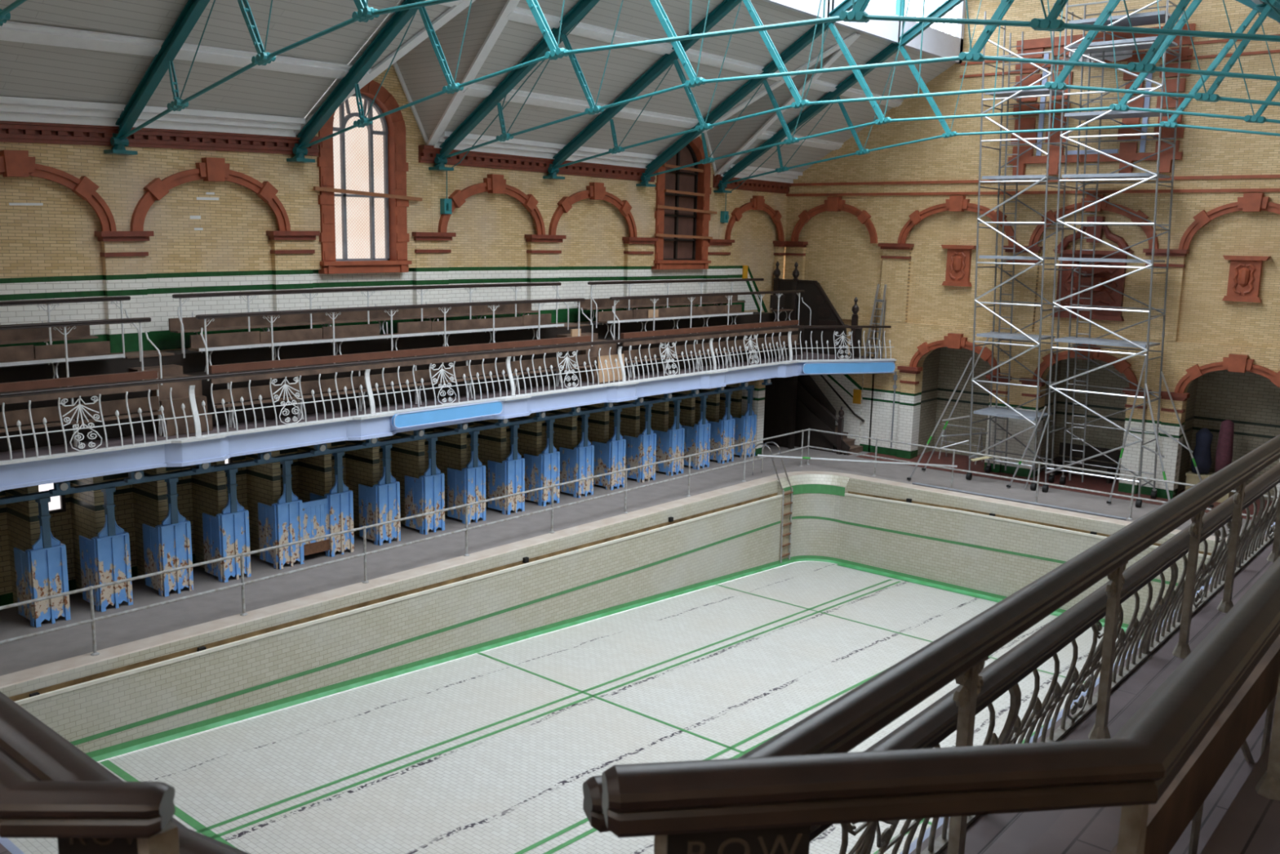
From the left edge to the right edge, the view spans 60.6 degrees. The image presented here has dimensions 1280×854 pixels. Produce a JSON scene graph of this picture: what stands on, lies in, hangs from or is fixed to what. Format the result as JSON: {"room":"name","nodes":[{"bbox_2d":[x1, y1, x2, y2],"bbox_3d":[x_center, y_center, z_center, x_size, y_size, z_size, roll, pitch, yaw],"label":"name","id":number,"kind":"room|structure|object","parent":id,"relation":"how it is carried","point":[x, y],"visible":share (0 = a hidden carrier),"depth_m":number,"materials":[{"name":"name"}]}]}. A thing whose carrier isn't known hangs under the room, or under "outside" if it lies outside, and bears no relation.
{"room":"indoor swimming pool","nodes":[
{"label":"indoor swimming pool","id":0,"kind":"room"},
{"bbox_2d":[0,64,791,607],"bbox_3d":[-5.496,-3.264,21.808,1.110,11.050,31.600,9,12,39],"label":"wall","id":1,"kind":"structure","parent":0,"point":[194,211],"depth_m":20.64,"materials":[{"name":"yellow brick"}]},
{"bbox_2d":[0,0,26,26],"bbox_3d":[-3.639,-5.933,9.186,18.660,6.338,0.400,9,12,39],"label":"roof truss","id":2,"kind":"object","parent":1,"relation":"attached to","point":[5,15],"visible":1,"depth_m":12.31,"materials":[{"name":"metal"}]},
{"bbox_2d":[38,483,66,514],"bbox_3d":[-9.744,1.101,18.003,0.080,0.670,0.540,9,12,39],"label":"window","id":3,"kind":"structure","parent":1,"relation":"in","point":[57,504],"depth_m":18.13,"materials":[{"name":"white"}]},
{"bbox_2d":[103,0,458,155],"bbox_3d":[-1.469,-6.393,11.735,18.660,6.188,0.400,9,12,39],"label":"roof truss","id":4,"kind":"object","parent":1,"relation":"attached to","point":[193,10],"visible":1,"depth_m":16.33,"materials":[{"name":"metal"}]},
{"bbox_2d":[316,80,411,274],"bbox_3d":[-5.565,-4.984,21.884,0.440,3.797,2.120,9,12,39],"label":"window","id":5,"kind":"structure","parent":1,"relation":"in","point":[359,233],"depth_m":22.08,"materials":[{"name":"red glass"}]},
{"bbox_2d":[313,186,422,201],"bbox_3d":[-5.387,-4.645,21.883,0.070,0.171,2.574,9,12,39],"label":"batten","id":6,"kind":"object","parent":5,"relation":"attached to","point":[317,188],"visible":1,"depth_m":21.79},
{"bbox_2d":[440,0,599,213],"bbox_3d":[-2.114,-6.480,21.450,5.306,4.557,0.214,9,12,39],"label":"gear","id":7,"kind":"object","parent":1,"relation":"attached to","point":[445,203],"visible":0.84,"depth_m":22.98,"materials":[{"name":"teal paint"}]},
{"bbox_2d":[651,136,711,269],"bbox_3d":[1.104,-6.171,29.762,0.440,3.732,2.380,9,12,39],"label":"window","id":8,"kind":"structure","parent":1,"relation":"in","point":[670,253],"depth_m":30.05,"materials":[{"name":"red wood"}]},
{"bbox_2d":[653,233,712,239],"bbox_3d":[1.203,-5.168,29.763,0.070,0.110,2.501,9,12,39],"label":"batten","id":9,"kind":"object","parent":8,"relation":"attached to","point":[655,234],"visible":1,"depth_m":29.65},
{"bbox_2d":[655,204,716,213],"bbox_3d":[1.284,-5.895,29.750,0.070,0.150,2.652,9,12,39],"label":"batten","id":10,"kind":"object","parent":8,"relation":"attached to","point":[656,206],"visible":1,"depth_m":29.63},
{"bbox_2d":[720,94,840,222],"bbox_3d":[4.428,-7.687,29.169,5.306,4.469,0.214,9,12,39],"label":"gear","id":11,"kind":"object","parent":1,"relation":"attached to","point":[724,216],"visible":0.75,"depth_m":31.01,"materials":[{"name":"teal paint"}]},
{"bbox_2d":[286,0,1279,163],"bbox_3d":[0.701,-6.829,14.288,18.660,6.086,0.400,9,12,39],"label":"roof truss","id":12,"kind":"object","parent":1,"relation":"attached to","point":[399,20],"visible":0.99,"depth_m":16.21,"materials":[{"name":"metal"}]},
{"bbox_2d":[428,0,1279,171],"bbox_3d":[2.870,-7.242,16.844,18.660,6.030,0.400,9,12,39],"label":"roof truss","id":13,"kind":"object","parent":1,"relation":"attached to","point":[582,7],"visible":0.98,"depth_m":18.85,"materials":[{"name":"metal"}]},
{"bbox_2d":[542,0,1279,179],"bbox_3d":[5.038,-7.634,19.405,18.660,6.019,0.400,9,12,39],"label":"roof truss","id":14,"kind":"object","parent":1,"relation":"attached to","point":[726,6],"visible":0.98,"depth_m":21.52,"materials":[{"name":"metal"}]},
{"bbox_2d":[635,0,1279,186],"bbox_3d":[7.207,-8.019,21.966,18.660,6.019,0.400,9,12,39],"label":"roof truss","id":15,"kind":"object","parent":1,"relation":"attached to","point":[806,39],"visible":0.98,"depth_m":24.18,"materials":[{"name":"metal"}]},
{"bbox_2d":[713,0,1279,193],"bbox_3d":[9.375,-8.405,24.527,18.660,6.019,0.400,9,12,39],"label":"roof truss","id":16,"kind":"object","parent":1,"relation":"attached to","point":[948,5],"visible":0.95,"depth_m":26.67,"materials":[{"name":"metal"}]},
{"bbox_2d":[0,311,896,494],"bbox_3d":[-4.116,-0.670,21.163,4.043,1.935,31.401,9,12,39],"label":"balcony","id":17,"kind":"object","parent":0,"point":[59,470],"depth_m":19.56,"materials":[{"name":"blue paint"}]},
{"bbox_2d":[0,320,97,345],"bbox_3d":[-10.519,-1.112,15.933,0.350,0.698,5.050,9,12,39],"label":"bench","id":18,"kind":"object","parent":17,"relation":"on","point":[28,335],"visible":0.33,"depth_m":17.28,"materials":[{"name":"grey paint"}]},
{"bbox_2d":[0,341,124,378],"bbox_3d":[-9.996,-0.748,15.610,0.410,0.691,5.150,9,12,39],"label":"bench","id":19,"kind":"object","parent":17,"relation":"on","point":[22,354],"visible":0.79,"depth_m":16.84,"materials":[{"name":"grey paint"}]},
{"bbox_2d":[0,296,141,361],"bbox_3d":[-10.031,-1.276,15.680,0.333,1.044,5.675,9,12,39],"label":"guard rail","id":20,"kind":"object","parent":17,"relation":"on","point":[112,299],"visible":0.97,"depth_m":17.11,"materials":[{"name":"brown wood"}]},
{"bbox_2d":[0,317,162,386],"bbox_3d":[-9.459,-0.881,15.216,0.333,1.052,5.615,9,12,39],"label":"guard rail","id":21,"kind":"object","parent":17,"relation":"on","point":[64,324],"visible":0.97,"depth_m":16.49,"materials":[{"name":"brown metal"}]},
{"bbox_2d":[0,369,165,447],"bbox_3d":[-9.327,-0.049,15.194,0.232,1.054,5.518,9,12,39],"label":"bench","id":22,"kind":"object","parent":17,"relation":"on","point":[108,407],"visible":0.76,"depth_m":16.32,"materials":[{"name":"grey paint"}]},
{"bbox_2d":[0,387,195,462],"bbox_3d":[-8.195,-0.039,16.043,0.199,0.822,3.445,9,12,39],"label":"balustrade panel","id":23,"kind":"object","parent":17,"relation":"on","point":[79,406],"visible":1,"depth_m":16.11,"materials":[{"name":"grey paint"}]},
{"bbox_2d":[188,370,371,436],"bbox_3d":[-6.012,-0.437,18.620,0.199,0.822,3.345,9,12,39],"label":"balustrade panel","id":24,"kind":"object","parent":17,"relation":"on","point":[191,388],"visible":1,"depth_m":18.49,"materials":[{"name":"grey paint"}]},
{"bbox_2d":[168,299,538,334],"bbox_3d":[-5.238,-2.138,22.154,0.350,0.716,8.700,9,12,39],"label":"bench","id":25,"kind":"object","parent":17,"relation":"on","point":[193,325],"visible":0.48,"depth_m":21.33,"materials":[{"name":"grey paint"}]},
{"bbox_2d":[172,282,568,358],"bbox_3d":[-4.757,-2.256,21.901,0.333,1.116,9.327,9,12,39],"label":"guard rail","id":26,"kind":"object","parent":17,"relation":"on","point":[309,291],"visible":0.99,"depth_m":21.07,"materials":[{"name":"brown metal"}]},
{"bbox_2d":[188,313,564,373],"bbox_3d":[-4.715,-1.749,21.836,0.410,0.713,8.800,9,12,39],"label":"bench","id":27,"kind":"object","parent":17,"relation":"on","point":[221,341],"visible":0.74,"depth_m":21.00,"materials":[{"name":"grey paint"}]},
{"bbox_2d":[195,297,593,380],"bbox_3d":[-4.179,-1.848,21.447,0.333,1.101,9.327,9,12,39],"label":"guard rail","id":28,"kind":"object","parent":17,"relation":"on","point":[271,313],"visible":0.98,"depth_m":20.66,"materials":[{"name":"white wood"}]},
{"bbox_2d":[208,335,594,427],"bbox_3d":[-4.053,-1.008,21.421,0.232,1.074,9.150,9,12,39],"label":"bench","id":29,"kind":"object","parent":17,"relation":"on","point":[307,387],"visible":0.83,"depth_m":20.52,"materials":[{"name":"grey paint"}]},
{"bbox_2d":[364,357,512,413],"bbox_3d":[-3.814,-0.834,21.214,0.199,0.822,3.495,9,12,39],"label":"balustrade panel","id":30,"kind":"object","parent":17,"relation":"on","point":[366,374],"visible":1,"depth_m":21.07,"materials":[{"name":"grey paint"}]},
{"bbox_2d":[391,400,502,428],"bbox_3d":[-3.660,-0.253,21.142,0.072,0.281,2.721,9,12,39],"label":"sign board","id":31,"kind":"object","parent":17,"relation":"attached to","point":[400,420],"visible":1,"depth_m":21.04,"materials":[{"name":"blue paint"}]},
{"bbox_2d":[506,346,623,395],"bbox_3d":[-1.568,-1.236,23.868,0.199,0.822,3.495,9,12,39],"label":"balustrade panel","id":32,"kind":"object","parent":17,"relation":"on","point":[508,359],"visible":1,"depth_m":23.75,"materials":[{"name":"grey paint"}]},
{"bbox_2d":[597,353,624,382],"bbox_3d":[-0.656,-1.361,25.317,0.080,0.599,0.900,9,12,39],"label":"plywood board","id":33,"kind":"object","parent":17,"relation":"on","point":[614,357],"visible":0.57,"depth_m":25.25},
{"bbox_2d":[577,291,745,320],"bbox_3d":[0.749,-3.223,29.222,0.350,0.677,6.750,9,12,39],"label":"bench","id":34,"kind":"object","parent":17,"relation":"on","point":[606,303],"visible":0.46,"depth_m":28.73,"materials":[{"name":"grey paint"}]},
{"bbox_2d":[617,338,714,382],"bbox_3d":[0.695,-1.639,26.540,0.199,0.822,3.545,9,12,39],"label":"balustrade panel","id":35,"kind":"object","parent":17,"relation":"on","point":[620,356],"visible":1,"depth_m":26.43,"materials":[{"name":"grey paint"}]},
{"bbox_2d":[0,325,891,398],"bbox_3d":[-3.009,-1.472,22.017,1.589,0.122,28.310,10,13,42],"label":"handrail","id":36,"kind":"object","parent":35,"relation":"on","point":[45,391],"visible":1,"depth_m":19.92,"materials":[{"name":"brown wood"}]},
{"bbox_2d":[597,303,753,338],"bbox_3d":[1.047,-2.787,28.639,0.410,0.686,6.150,9,12,39],"label":"bench","id":37,"kind":"object","parent":17,"relation":"on","point":[637,315],"visible":0.78,"depth_m":28.44,"materials":[{"name":"grey paint"}]},
{"bbox_2d":[587,278,764,328],"bbox_3d":[1.248,-3.342,28.991,0.333,1.080,7.475,9,12,39],"label":"guard rail","id":38,"kind":"object","parent":17,"relation":"on","point":[735,280],"visible":0.98,"depth_m":28.27,"materials":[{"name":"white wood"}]},
{"bbox_2d":[609,289,811,343],"bbox_3d":[2.138,-2.982,28.906,0.333,1.080,8.567,9,12,39],"label":"guard rail","id":39,"kind":"object","parent":17,"relation":"on","point":[728,294],"visible":0.96,"depth_m":28.20,"materials":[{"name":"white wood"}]},
{"bbox_2d":[620,320,801,377],"bbox_3d":[2.093,-2.104,28.680,0.232,1.068,7.700,9,12,39],"label":"bench","id":40,"kind":"object","parent":17,"relation":"on","point":[679,348],"visible":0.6,"depth_m":28.08,"materials":[{"name":"grey paint"}]},
{"bbox_2d":[709,332,789,370],"bbox_3d":[2.973,-2.044,29.232,0.199,0.822,3.545,9,12,39],"label":"balustrade panel","id":41,"kind":"object","parent":17,"relation":"on","point":[750,341],"visible":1,"depth_m":29.11,"materials":[{"name":"grey paint"}]},
{"bbox_2d":[769,293,793,321],"bbox_3d":[4.175,-3.453,32.320,0.401,0.906,0.700,9,12,39],"label":"bench","id":42,"kind":"object","parent":17,"relation":"on","point":[774,298],"visible":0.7,"depth_m":32.28,"materials":[{"name":"grey paint"}]},
{"bbox_2d":[772,261,862,357],"bbox_3d":[5.281,-3.560,32.818,3.100,2.690,0.209,9,12,39],"label":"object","id":43,"kind":"object","parent":17,"relation":"on","point":[824,313],"visible":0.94,"depth_m":32.83,"materials":[{"name":"brown wood"}]},
{"bbox_2d":[787,330,894,360],"bbox_3d":[5.762,-2.320,31.226,3.377,0.822,0.199,-2,10,-19],"label":"balustrade panel","id":44,"kind":"object","parent":17,"relation":"on","point":[790,348],"visible":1,"depth_m":31.19,"materials":[{"name":"grey paint"}]},
{"bbox_2d":[801,361,895,374],"bbox_3d":[5.960,-1.687,31.228,2.977,0.321,0.072,-2,10,-19],"label":"sign board","id":45,"kind":"object","parent":17,"relation":"attached to","point":[860,366],"visible":1,"depth_m":31.19,"materials":[{"name":"blue paint"}]},
{"bbox_2d":[863,284,886,358],"bbox_3d":[6.832,-3.073,31.826,0.510,2.139,0.294,9,12,39],"label":"step ladder","id":46,"kind":"object","parent":17,"relation":"on","point":[883,300],"visible":0.97,"depth_m":31.78,"materials":[{"name":"metal"}]},
{"bbox_2d":[0,0,955,183],"bbox_3d":[1.826,-7.460,14.977,19.460,7.065,31.800,9,12,39],"label":"ceiling","id":47,"kind":"structure","parent":0,"point":[78,62],"depth_m":20.70,"materials":[{"name":"white paint"}]},
{"bbox_2d":[762,0,1279,63],"bbox_3d":[4.871,-9.818,18.770,8.180,3.450,21.400,9,12,39],"label":"skylight","id":48,"kind":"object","parent":47,"relation":"attached to","point":[935,42],"depth_m":26.66,"materials":[{"name":"glass"}]},
{"bbox_2d":[0,444,1274,675],"bbox_3d":[2.130,3.228,17.583,19.800,0.008,33.500,9,12,39],"label":"floor","id":49,"kind":"structure","parent":0,"point":[23,654],"depth_m":22.32,"materials":[{"name":"grey concrete"}]},
{"bbox_2d":[13,497,71,627],"bbox_3d":[-9.369,2.034,17.127,0.670,2.000,0.550,9,12,39],"label":"changing cubicle","id":50,"kind":"structure","parent":49,"relation":"on","point":[42,570],"depth_m":16.96,"materials":[{"name":"blue paint"}]},
{"bbox_2d":[0,384,754,504],"bbox_3d":[-4.880,0.278,21.852,0.140,0.080,25.250,9,12,39],"label":"beam","id":51,"kind":"structure","parent":50,"relation":"on","point":[39,495],"depth_m":20.21,"materials":[{"name":"metal"}]},
{"bbox_2d":[78,487,133,612],"bbox_3d":[-8.734,1.921,17.878,0.670,2.000,0.550,9,12,39],"label":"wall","id":52,"kind":"structure","parent":49,"relation":"on","point":[105,557],"depth_m":17.70,"materials":[{"name":"blue paint"}]},
{"bbox_2d":[142,477,193,596],"bbox_3d":[-8.060,1.801,18.674,0.670,2.000,0.550,9,12,39],"label":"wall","id":53,"kind":"structure","parent":49,"relation":"on","point":[167,545],"depth_m":18.51,"materials":[{"name":"blue paint"}]},
{"bbox_2d":[202,468,251,582],"bbox_3d":[-7.366,1.678,19.493,0.670,2.000,0.550,9,12,39],"label":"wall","id":54,"kind":"structure","parent":49,"relation":"on","point":[226,534],"depth_m":19.32,"materials":[{"name":"blue paint"}]},
{"bbox_2d":[257,459,304,568],"bbox_3d":[-6.667,1.553,20.320,0.670,2.000,0.550,9,12,39],"label":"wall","id":55,"kind":"structure","parent":49,"relation":"on","point":[281,522],"depth_m":20.15,"materials":[{"name":"blue paint"}]},
{"bbox_2d":[302,497,329,555],"bbox_3d":[-6.124,1.880,20.648,0.070,1.010,0.620,9,12,39],"label":"door","id":56,"kind":"structure","parent":55,"relation":"in","point":[314,512],"depth_m":20.64,"materials":[{"name":"blue paint"}]},
{"bbox_2d":[310,451,354,556],"bbox_3d":[-5.954,1.426,21.161,0.670,2.000,0.550,9,12,39],"label":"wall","id":57,"kind":"structure","parent":49,"relation":"on","point":[340,501],"depth_m":20.96,"materials":[{"name":"blue paint"}]},
{"bbox_2d":[358,444,400,545],"bbox_3d":[-5.235,1.298,22.010,0.670,2.000,0.550,9,12,39],"label":"wall","id":58,"kind":"structure","parent":49,"relation":"on","point":[380,503],"depth_m":21.84,"materials":[{"name":"blue paint"}]},
{"bbox_2d":[404,437,444,534],"bbox_3d":[-4.497,1.167,22.882,0.670,2.000,0.550,9,12,39],"label":"wall","id":59,"kind":"structure","parent":49,"relation":"on","point":[424,494],"depth_m":22.72,"materials":[{"name":"blue paint"}]},
{"bbox_2d":[447,431,485,524],"bbox_3d":[-3.759,1.036,23.754,0.670,2.000,0.550,9,12,39],"label":"changing cubicle","id":60,"kind":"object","parent":49,"relation":"on","point":[467,485],"depth_m":23.60,"materials":[{"name":"blue paint"}]},
{"bbox_2d":[487,424,524,515],"bbox_3d":[-3.008,0.902,24.642,0.670,2.000,0.550,9,12,39],"label":"changing cubicle","id":61,"kind":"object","parent":49,"relation":"on","point":[505,477],"depth_m":24.48,"materials":[{"name":"blue paint"}]},
{"bbox_2d":[524,418,559,506],"bbox_3d":[-2.282,0.773,25.498,0.670,2.000,0.550,9,12,39],"label":"changing cubicle","id":62,"kind":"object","parent":49,"relation":"on","point":[543,470],"depth_m":25.33,"materials":[{"name":"blue paint"}]},
{"bbox_2d":[559,413,594,497],"bbox_3d":[-1.525,0.638,26.393,0.670,2.000,0.550,9,12,39],"label":"wall","id":63,"kind":"structure","parent":49,"relation":"on","point":[578,463],"depth_m":26.23,"materials":[{"name":"blue paint"}]},
{"bbox_2d":[591,408,626,489],"bbox_3d":[-0.774,0.505,27.280,0.670,2.000,0.550,9,12,39],"label":"wall","id":64,"kind":"structure","parent":49,"relation":"on","point":[610,456],"depth_m":27.11,"materials":[{"name":"blue paint"}]},
{"bbox_2d":[0,471,1227,853],"bbox_3d":[2.222,4.318,18.196,13.161,2.348,22.500,9,12,39],"label":"basin","id":65,"kind":"object","parent":49,"relation":"in","point":[461,704],"visible":0.69,"depth_m":19.20,"materials":[{"name":"tile"}]},
{"bbox_2d":[751,441,793,562],"bbox_3d":[3.498,1.963,29.120,1.042,3.100,0.482,9,12,39],"label":"pool ladder","id":66,"kind":"object","parent":65,"relation":"attached to","point":[786,510],"visible":1,"depth_m":28.93,"materials":[{"name":"metal"}]},
{"bbox_2d":[0,427,1278,655],"bbox_3d":[1.839,2.729,17.416,12.960,1.035,24.387,9,12,39],"label":"guard railing","id":67,"kind":"object","parent":49,"relation":"on","point":[92,620],"visible":0.95,"depth_m":21.20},
{"bbox_2d":[757,454,957,466],"bbox_3d":[5.564,0.869,28.253,5.050,0.058,0.058,3,10,10],"label":"pole","id":68,"kind":"object","parent":67,"relation":"on","point":[766,455],"visible":1,"depth_m":28.23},
{"bbox_2d":[623,404,656,482],"bbox_3d":[-0.004,0.368,28.190,0.670,2.000,0.550,9,12,39],"label":"wall","id":69,"kind":"structure","parent":49,"relation":"on","point":[642,450],"depth_m":28.02,"materials":[{"name":"blue paint"}]},
{"bbox_2d":[653,399,684,475],"bbox_3d":[0.760,0.232,29.092,0.670,2.000,0.550,9,12,39],"label":"wall","id":70,"kind":"structure","parent":49,"relation":"on","point":[670,443],"depth_m":28.91,"materials":[{"name":"blue paint"}]},
{"bbox_2d":[681,395,711,469],"bbox_3d":[1.505,0.099,29.972,0.670,2.000,0.550,9,12,39],"label":"wall","id":71,"kind":"structure","parent":49,"relation":"on","point":[697,437],"depth_m":29.78,"materials":[{"name":"blue paint"}]},
{"bbox_2d":[707,391,734,463],"bbox_3d":[2.243,-0.032,30.844,0.670,2.000,0.550,9,12,39],"label":"wall","id":72,"kind":"structure","parent":49,"relation":"on","point":[722,432],"depth_m":30.65,"materials":[{"name":"blue paint"}]},
{"bbox_2d":[732,387,756,457],"bbox_3d":[2.943,-0.157,31.670,0.670,2.000,0.550,9,12,39],"label":"wall","id":73,"kind":"structure","parent":49,"relation":"on","point":[744,426],"depth_m":31.46,"materials":[{"name":"blue paint"}]},
{"bbox_2d":[741,379,765,455],"bbox_3d":[3.285,-0.505,31.915,0.580,2.620,0.330,9,12,39],"label":"wall pier","id":74,"kind":"object","parent":49,"relation":"on","point":[758,394],"visible":0.42,"depth_m":31.73,"materials":[{"name":"white tile"}]},
{"bbox_2d":[763,375,797,448],"bbox_3d":[4.138,-0.719,33.291,1.300,2.620,0.200,9,12,39],"label":"wall","id":75,"kind":"structure","parent":49,"relation":"on","point":[780,396],"depth_m":33.20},
{"bbox_2d":[794,374,862,455],"bbox_3d":[5.329,-0.660,33.178,2.882,2.605,0.956,9,12,39],"label":"stair","id":76,"kind":"structure","parent":49,"relation":"on","point":[814,411],"depth_m":32.84,"materials":[{"name":"brown wood"}]},
{"bbox_2d":[906,357,972,480],"bbox_3d":[7.869,-0.230,29.026,1.714,3.271,0.483,-1,10,-13],"label":"scaffold outrigger","id":77,"kind":"object","parent":49,"relation":"on","point":[971,358],"visible":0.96,"depth_m":28.86,"materials":[{"name":"metal"}]},
{"bbox_2d":[921,330,992,471],"bbox_3d":[8.683,-0.688,29.892,1.760,3.918,0.168,1,10,-3],"label":"scaffold outrigger","id":78,"kind":"object","parent":49,"relation":"on","point":[984,346],"visible":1,"depth_m":29.98,"materials":[{"name":"metal"}]},
{"bbox_2d":[937,422,985,464],"bbox_3d":[9.313,0.477,31.727,1.300,1.026,0.537,9,12,39],"label":"trestle","id":79,"kind":"object","parent":49,"relation":"on","point":[981,429],"visible":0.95,"depth_m":31.64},
{"bbox_2d":[965,3,1073,490],"bbox_3d":[9.795,-4.475,28.285,2.293,11.949,1.450,9,12,39],"label":"scaffold tower","id":80,"kind":"object","parent":49,"relation":"on","point":[1002,411],"visible":0.88,"depth_m":28.29,"materials":[{"name":"metal"}]},
{"bbox_2d":[912,481,1126,519],"bbox_3d":[9.133,1.787,26.848,5.300,0.060,0.060,9,12,39],"label":"tube","id":81,"kind":"object","parent":49,"relation":"on","point":[914,483],"visible":1,"depth_m":26.67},
{"bbox_2d":[1006,405,1049,488],"bbox_3d":[9.896,0.533,27.939,0.915,2.215,0.107,6,11,26],"label":"scaffold outrigger","id":82,"kind":"object","parent":49,"relation":"on","point":[1045,407],"visible":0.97,"depth_m":27.88,"materials":[{"name":"metal"}]},
{"bbox_2d":[1053,442,1120,483],"bbox_3d":[12.064,0.969,29.696,1.600,0.850,0.540,9,12,39],"label":"cart","id":83,"kind":"object","parent":49,"relation":"on","point":[1089,451],"visible":0.66,"depth_m":29.76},
{"bbox_2d":[1041,0,1183,507],"bbox_3d":[11.554,-4.264,26.828,2.829,12.099,1.450,9,12,39],"label":"scaffold tower","id":84,"kind":"object","parent":49,"relation":"on","point":[1147,18],"visible":0.89,"depth_m":26.65,"materials":[{"name":"metal"}]},
{"bbox_2d":[1068,50,1132,62],"bbox_3d":[11.399,-9.203,27.165,1.540,0.367,0.090,9,12,39],"label":"platform","id":85,"kind":"object","parent":84,"relation":"hanging from","point":[1119,57],"visible":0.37,"depth_m":26.98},
{"bbox_2d":[1106,345,1150,504],"bbox_3d":[11.743,-0.021,26.370,0.654,3.907,0.173,3,10,12],"label":"scaffold outrigger","id":86,"kind":"object","parent":49,"relation":"on","point":[1108,502],"visible":1,"depth_m":26.36,"materials":[{"name":"metal"}]},
{"bbox_2d":[1141,383,1170,500],"bbox_3d":[12.139,0.586,25.537,0.132,3.023,1.703,0,10,-7],"label":"scaffold outrigger","id":87,"kind":"object","parent":49,"relation":"on","point":[1146,386],"visible":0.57,"depth_m":25.66,"materials":[{"name":"metal"}]},
{"bbox_2d":[1158,371,1213,507],"bbox_3d":[13.373,0.296,26.811,1.534,3.220,0.110,10,13,43],"label":"scaffold outrigger","id":88,"kind":"object","parent":49,"relation":"on","point":[1162,375],"visible":0.93,"depth_m":26.86,"materials":[{"name":"metal"}]},
{"bbox_2d":[1185,470,1234,502],"bbox_3d":[14.335,1.499,27.564,1.040,0.620,0.640,9,12,39],"label":"crate","id":89,"kind":"object","parent":49,"relation":"on","point":[1192,477],"visible":0.25,"depth_m":27.49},
{"bbox_2d":[1191,427,1213,473],"bbox_3d":[14.131,0.600,27.535,0.480,1.150,0.456,9,12,39],"label":"cloth bundle","id":90,"kind":"object","parent":89,"relation":"on","point":[1202,454],"visible":0.93,"depth_m":27.39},
{"bbox_2d":[1214,419,1234,472],"bbox_3d":[14.553,0.517,27.271,0.380,1.420,0.380,9,12,39],"label":"roll","id":91,"kind":"object","parent":89,"relation":"on","point":[1224,455],"visible":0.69,"depth_m":27.13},
{"bbox_2d":[0,522,1279,853],"bbox_3d":[1.687,-0.057,16.276,19.250,1.900,31.500,9,12,39],"label":"floor","id":92,"kind":"structure","parent":0,"point":[1236,819],"depth_m":5.59,"materials":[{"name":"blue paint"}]},
{"bbox_2d":[0,750,179,853],"bbox_3d":[-3.163,0.824,3.903,5.774,0.990,0.290,9,12,39],"label":"rail","id":93,"kind":"object","parent":92,"relation":"on","point":[85,817],"visible":1,"depth_m":2.06,"materials":[{"name":"brown wood"}]},
{"bbox_2d":[0,691,249,853],"bbox_3d":[-3.011,1.319,4.265,5.674,1.400,0.196,9,12,39],"label":"rail","id":94,"kind":"object","parent":92,"relation":"on","point":[42,752],"visible":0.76,"depth_m":2.92,"materials":[{"name":"brown wood"}]},
{"bbox_2d":[839,683,1021,853],"bbox_3d":[1.022,2.014,5.077,0.199,0.822,3.295,9,12,39],"label":"balustrade panel","id":95,"kind":"object","parent":92,"relation":"on","point":[864,843],"visible":0.38,"depth_m":5.61,"materials":[{"name":"grey paint"}]},
{"bbox_2d":[582,434,1279,853],"bbox_3d":[8.555,-0.052,13.030,0.365,1.085,26.850,9,12,39],"label":"rail","id":96,"kind":"object","parent":92,"relation":"on","point":[961,654],"visible":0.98,"depth_m":4.30,"materials":[{"name":"brown wood"}]},
{"bbox_2d":[601,555,1279,853],"bbox_3d":[8.958,-0.329,12.368,0.883,0.970,27.274,9,12,39],"label":"rail","id":97,"kind":"object","parent":92,"relation":"on","point":[757,805],"visible":1,"depth_m":2.31,"materials":[{"name":"brown wood"}]},
{"bbox_2d":[809,462,1279,841],"bbox_3d":[7.598,0.150,13.869,1.742,0.118,27.252,9,12,39],"label":"handrail","id":98,"kind":"object","parent":92,"relation":"on","point":[930,726],"visible":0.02,"depth_m":6.46,"materials":[{"name":"brown wood"}]},
{"bbox_2d":[1004,561,1177,743],"bbox_3d":[3.140,1.637,7.580,0.199,0.822,3.295,9,12,39],"label":"balustrade panel","id":99,"kind":"object","parent":92,"relation":"on","point":[1144,626],"visible":0.81,"depth_m":7.52,"materials":[{"name":"grey paint"}]},
{"bbox_2d":[1025,634,1279,853],"bbox_3d":[8.717,0.272,12.220,0.400,0.797,23.900,9,12,39],"label":"bench","id":100,"kind":"object","parent":92,"relation":"on","point":[1092,830],"visible":0.45,"depth_m":4.02,"materials":[{"name":"grey paint"}]},
{"bbox_2d":[1148,494,1265,653],"bbox_3d":[5.258,1.260,10.082,0.199,0.822,3.295,9,12,39],"label":"balustrade panel","id":101,"kind":"object","parent":92,"relation":"on","point":[1217,562],"visible":0.86,"depth_m":9.96,"materials":[{"name":"grey paint"}]},
{"bbox_2d":[1240,482,1279,568],"bbox_3d":[7.377,0.883,12.584,0.199,0.822,3.295,9,12,39],"label":"balustrade panel","id":102,"kind":"object","parent":92,"relation":"on","point":[1256,543],"visible":0.77,"depth_m":11.87,"materials":[{"name":"grey paint"}]},
{"bbox_2d":[783,0,1279,505],"bbox_3d":[12.068,-5.675,28.341,19.260,14.400,2.193,9,12,39],"label":"wall","id":103,"kind":"structure","parent":0,"point":[903,218],"depth_m":28.70,"materials":[{"name":"yellow brick"}]},
{"bbox_2d":[820,374,864,422],"bbox_3d":[5.926,-1.124,33.219,2.070,1.722,0.100,9,12,39],"label":"wall handrail","id":104,"kind":"object","parent":103,"relation":"attached to","point":[821,375],"visible":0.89,"depth_m":33.09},
{"bbox_2d":[890,371,897,447],"bbox_3d":[7.420,-0.506,32.087,0.100,2.250,0.060,9,12,39],"label":"conduit","id":105,"kind":"object","parent":103,"relation":"attached to","point":[895,377],"visible":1,"depth_m":32.04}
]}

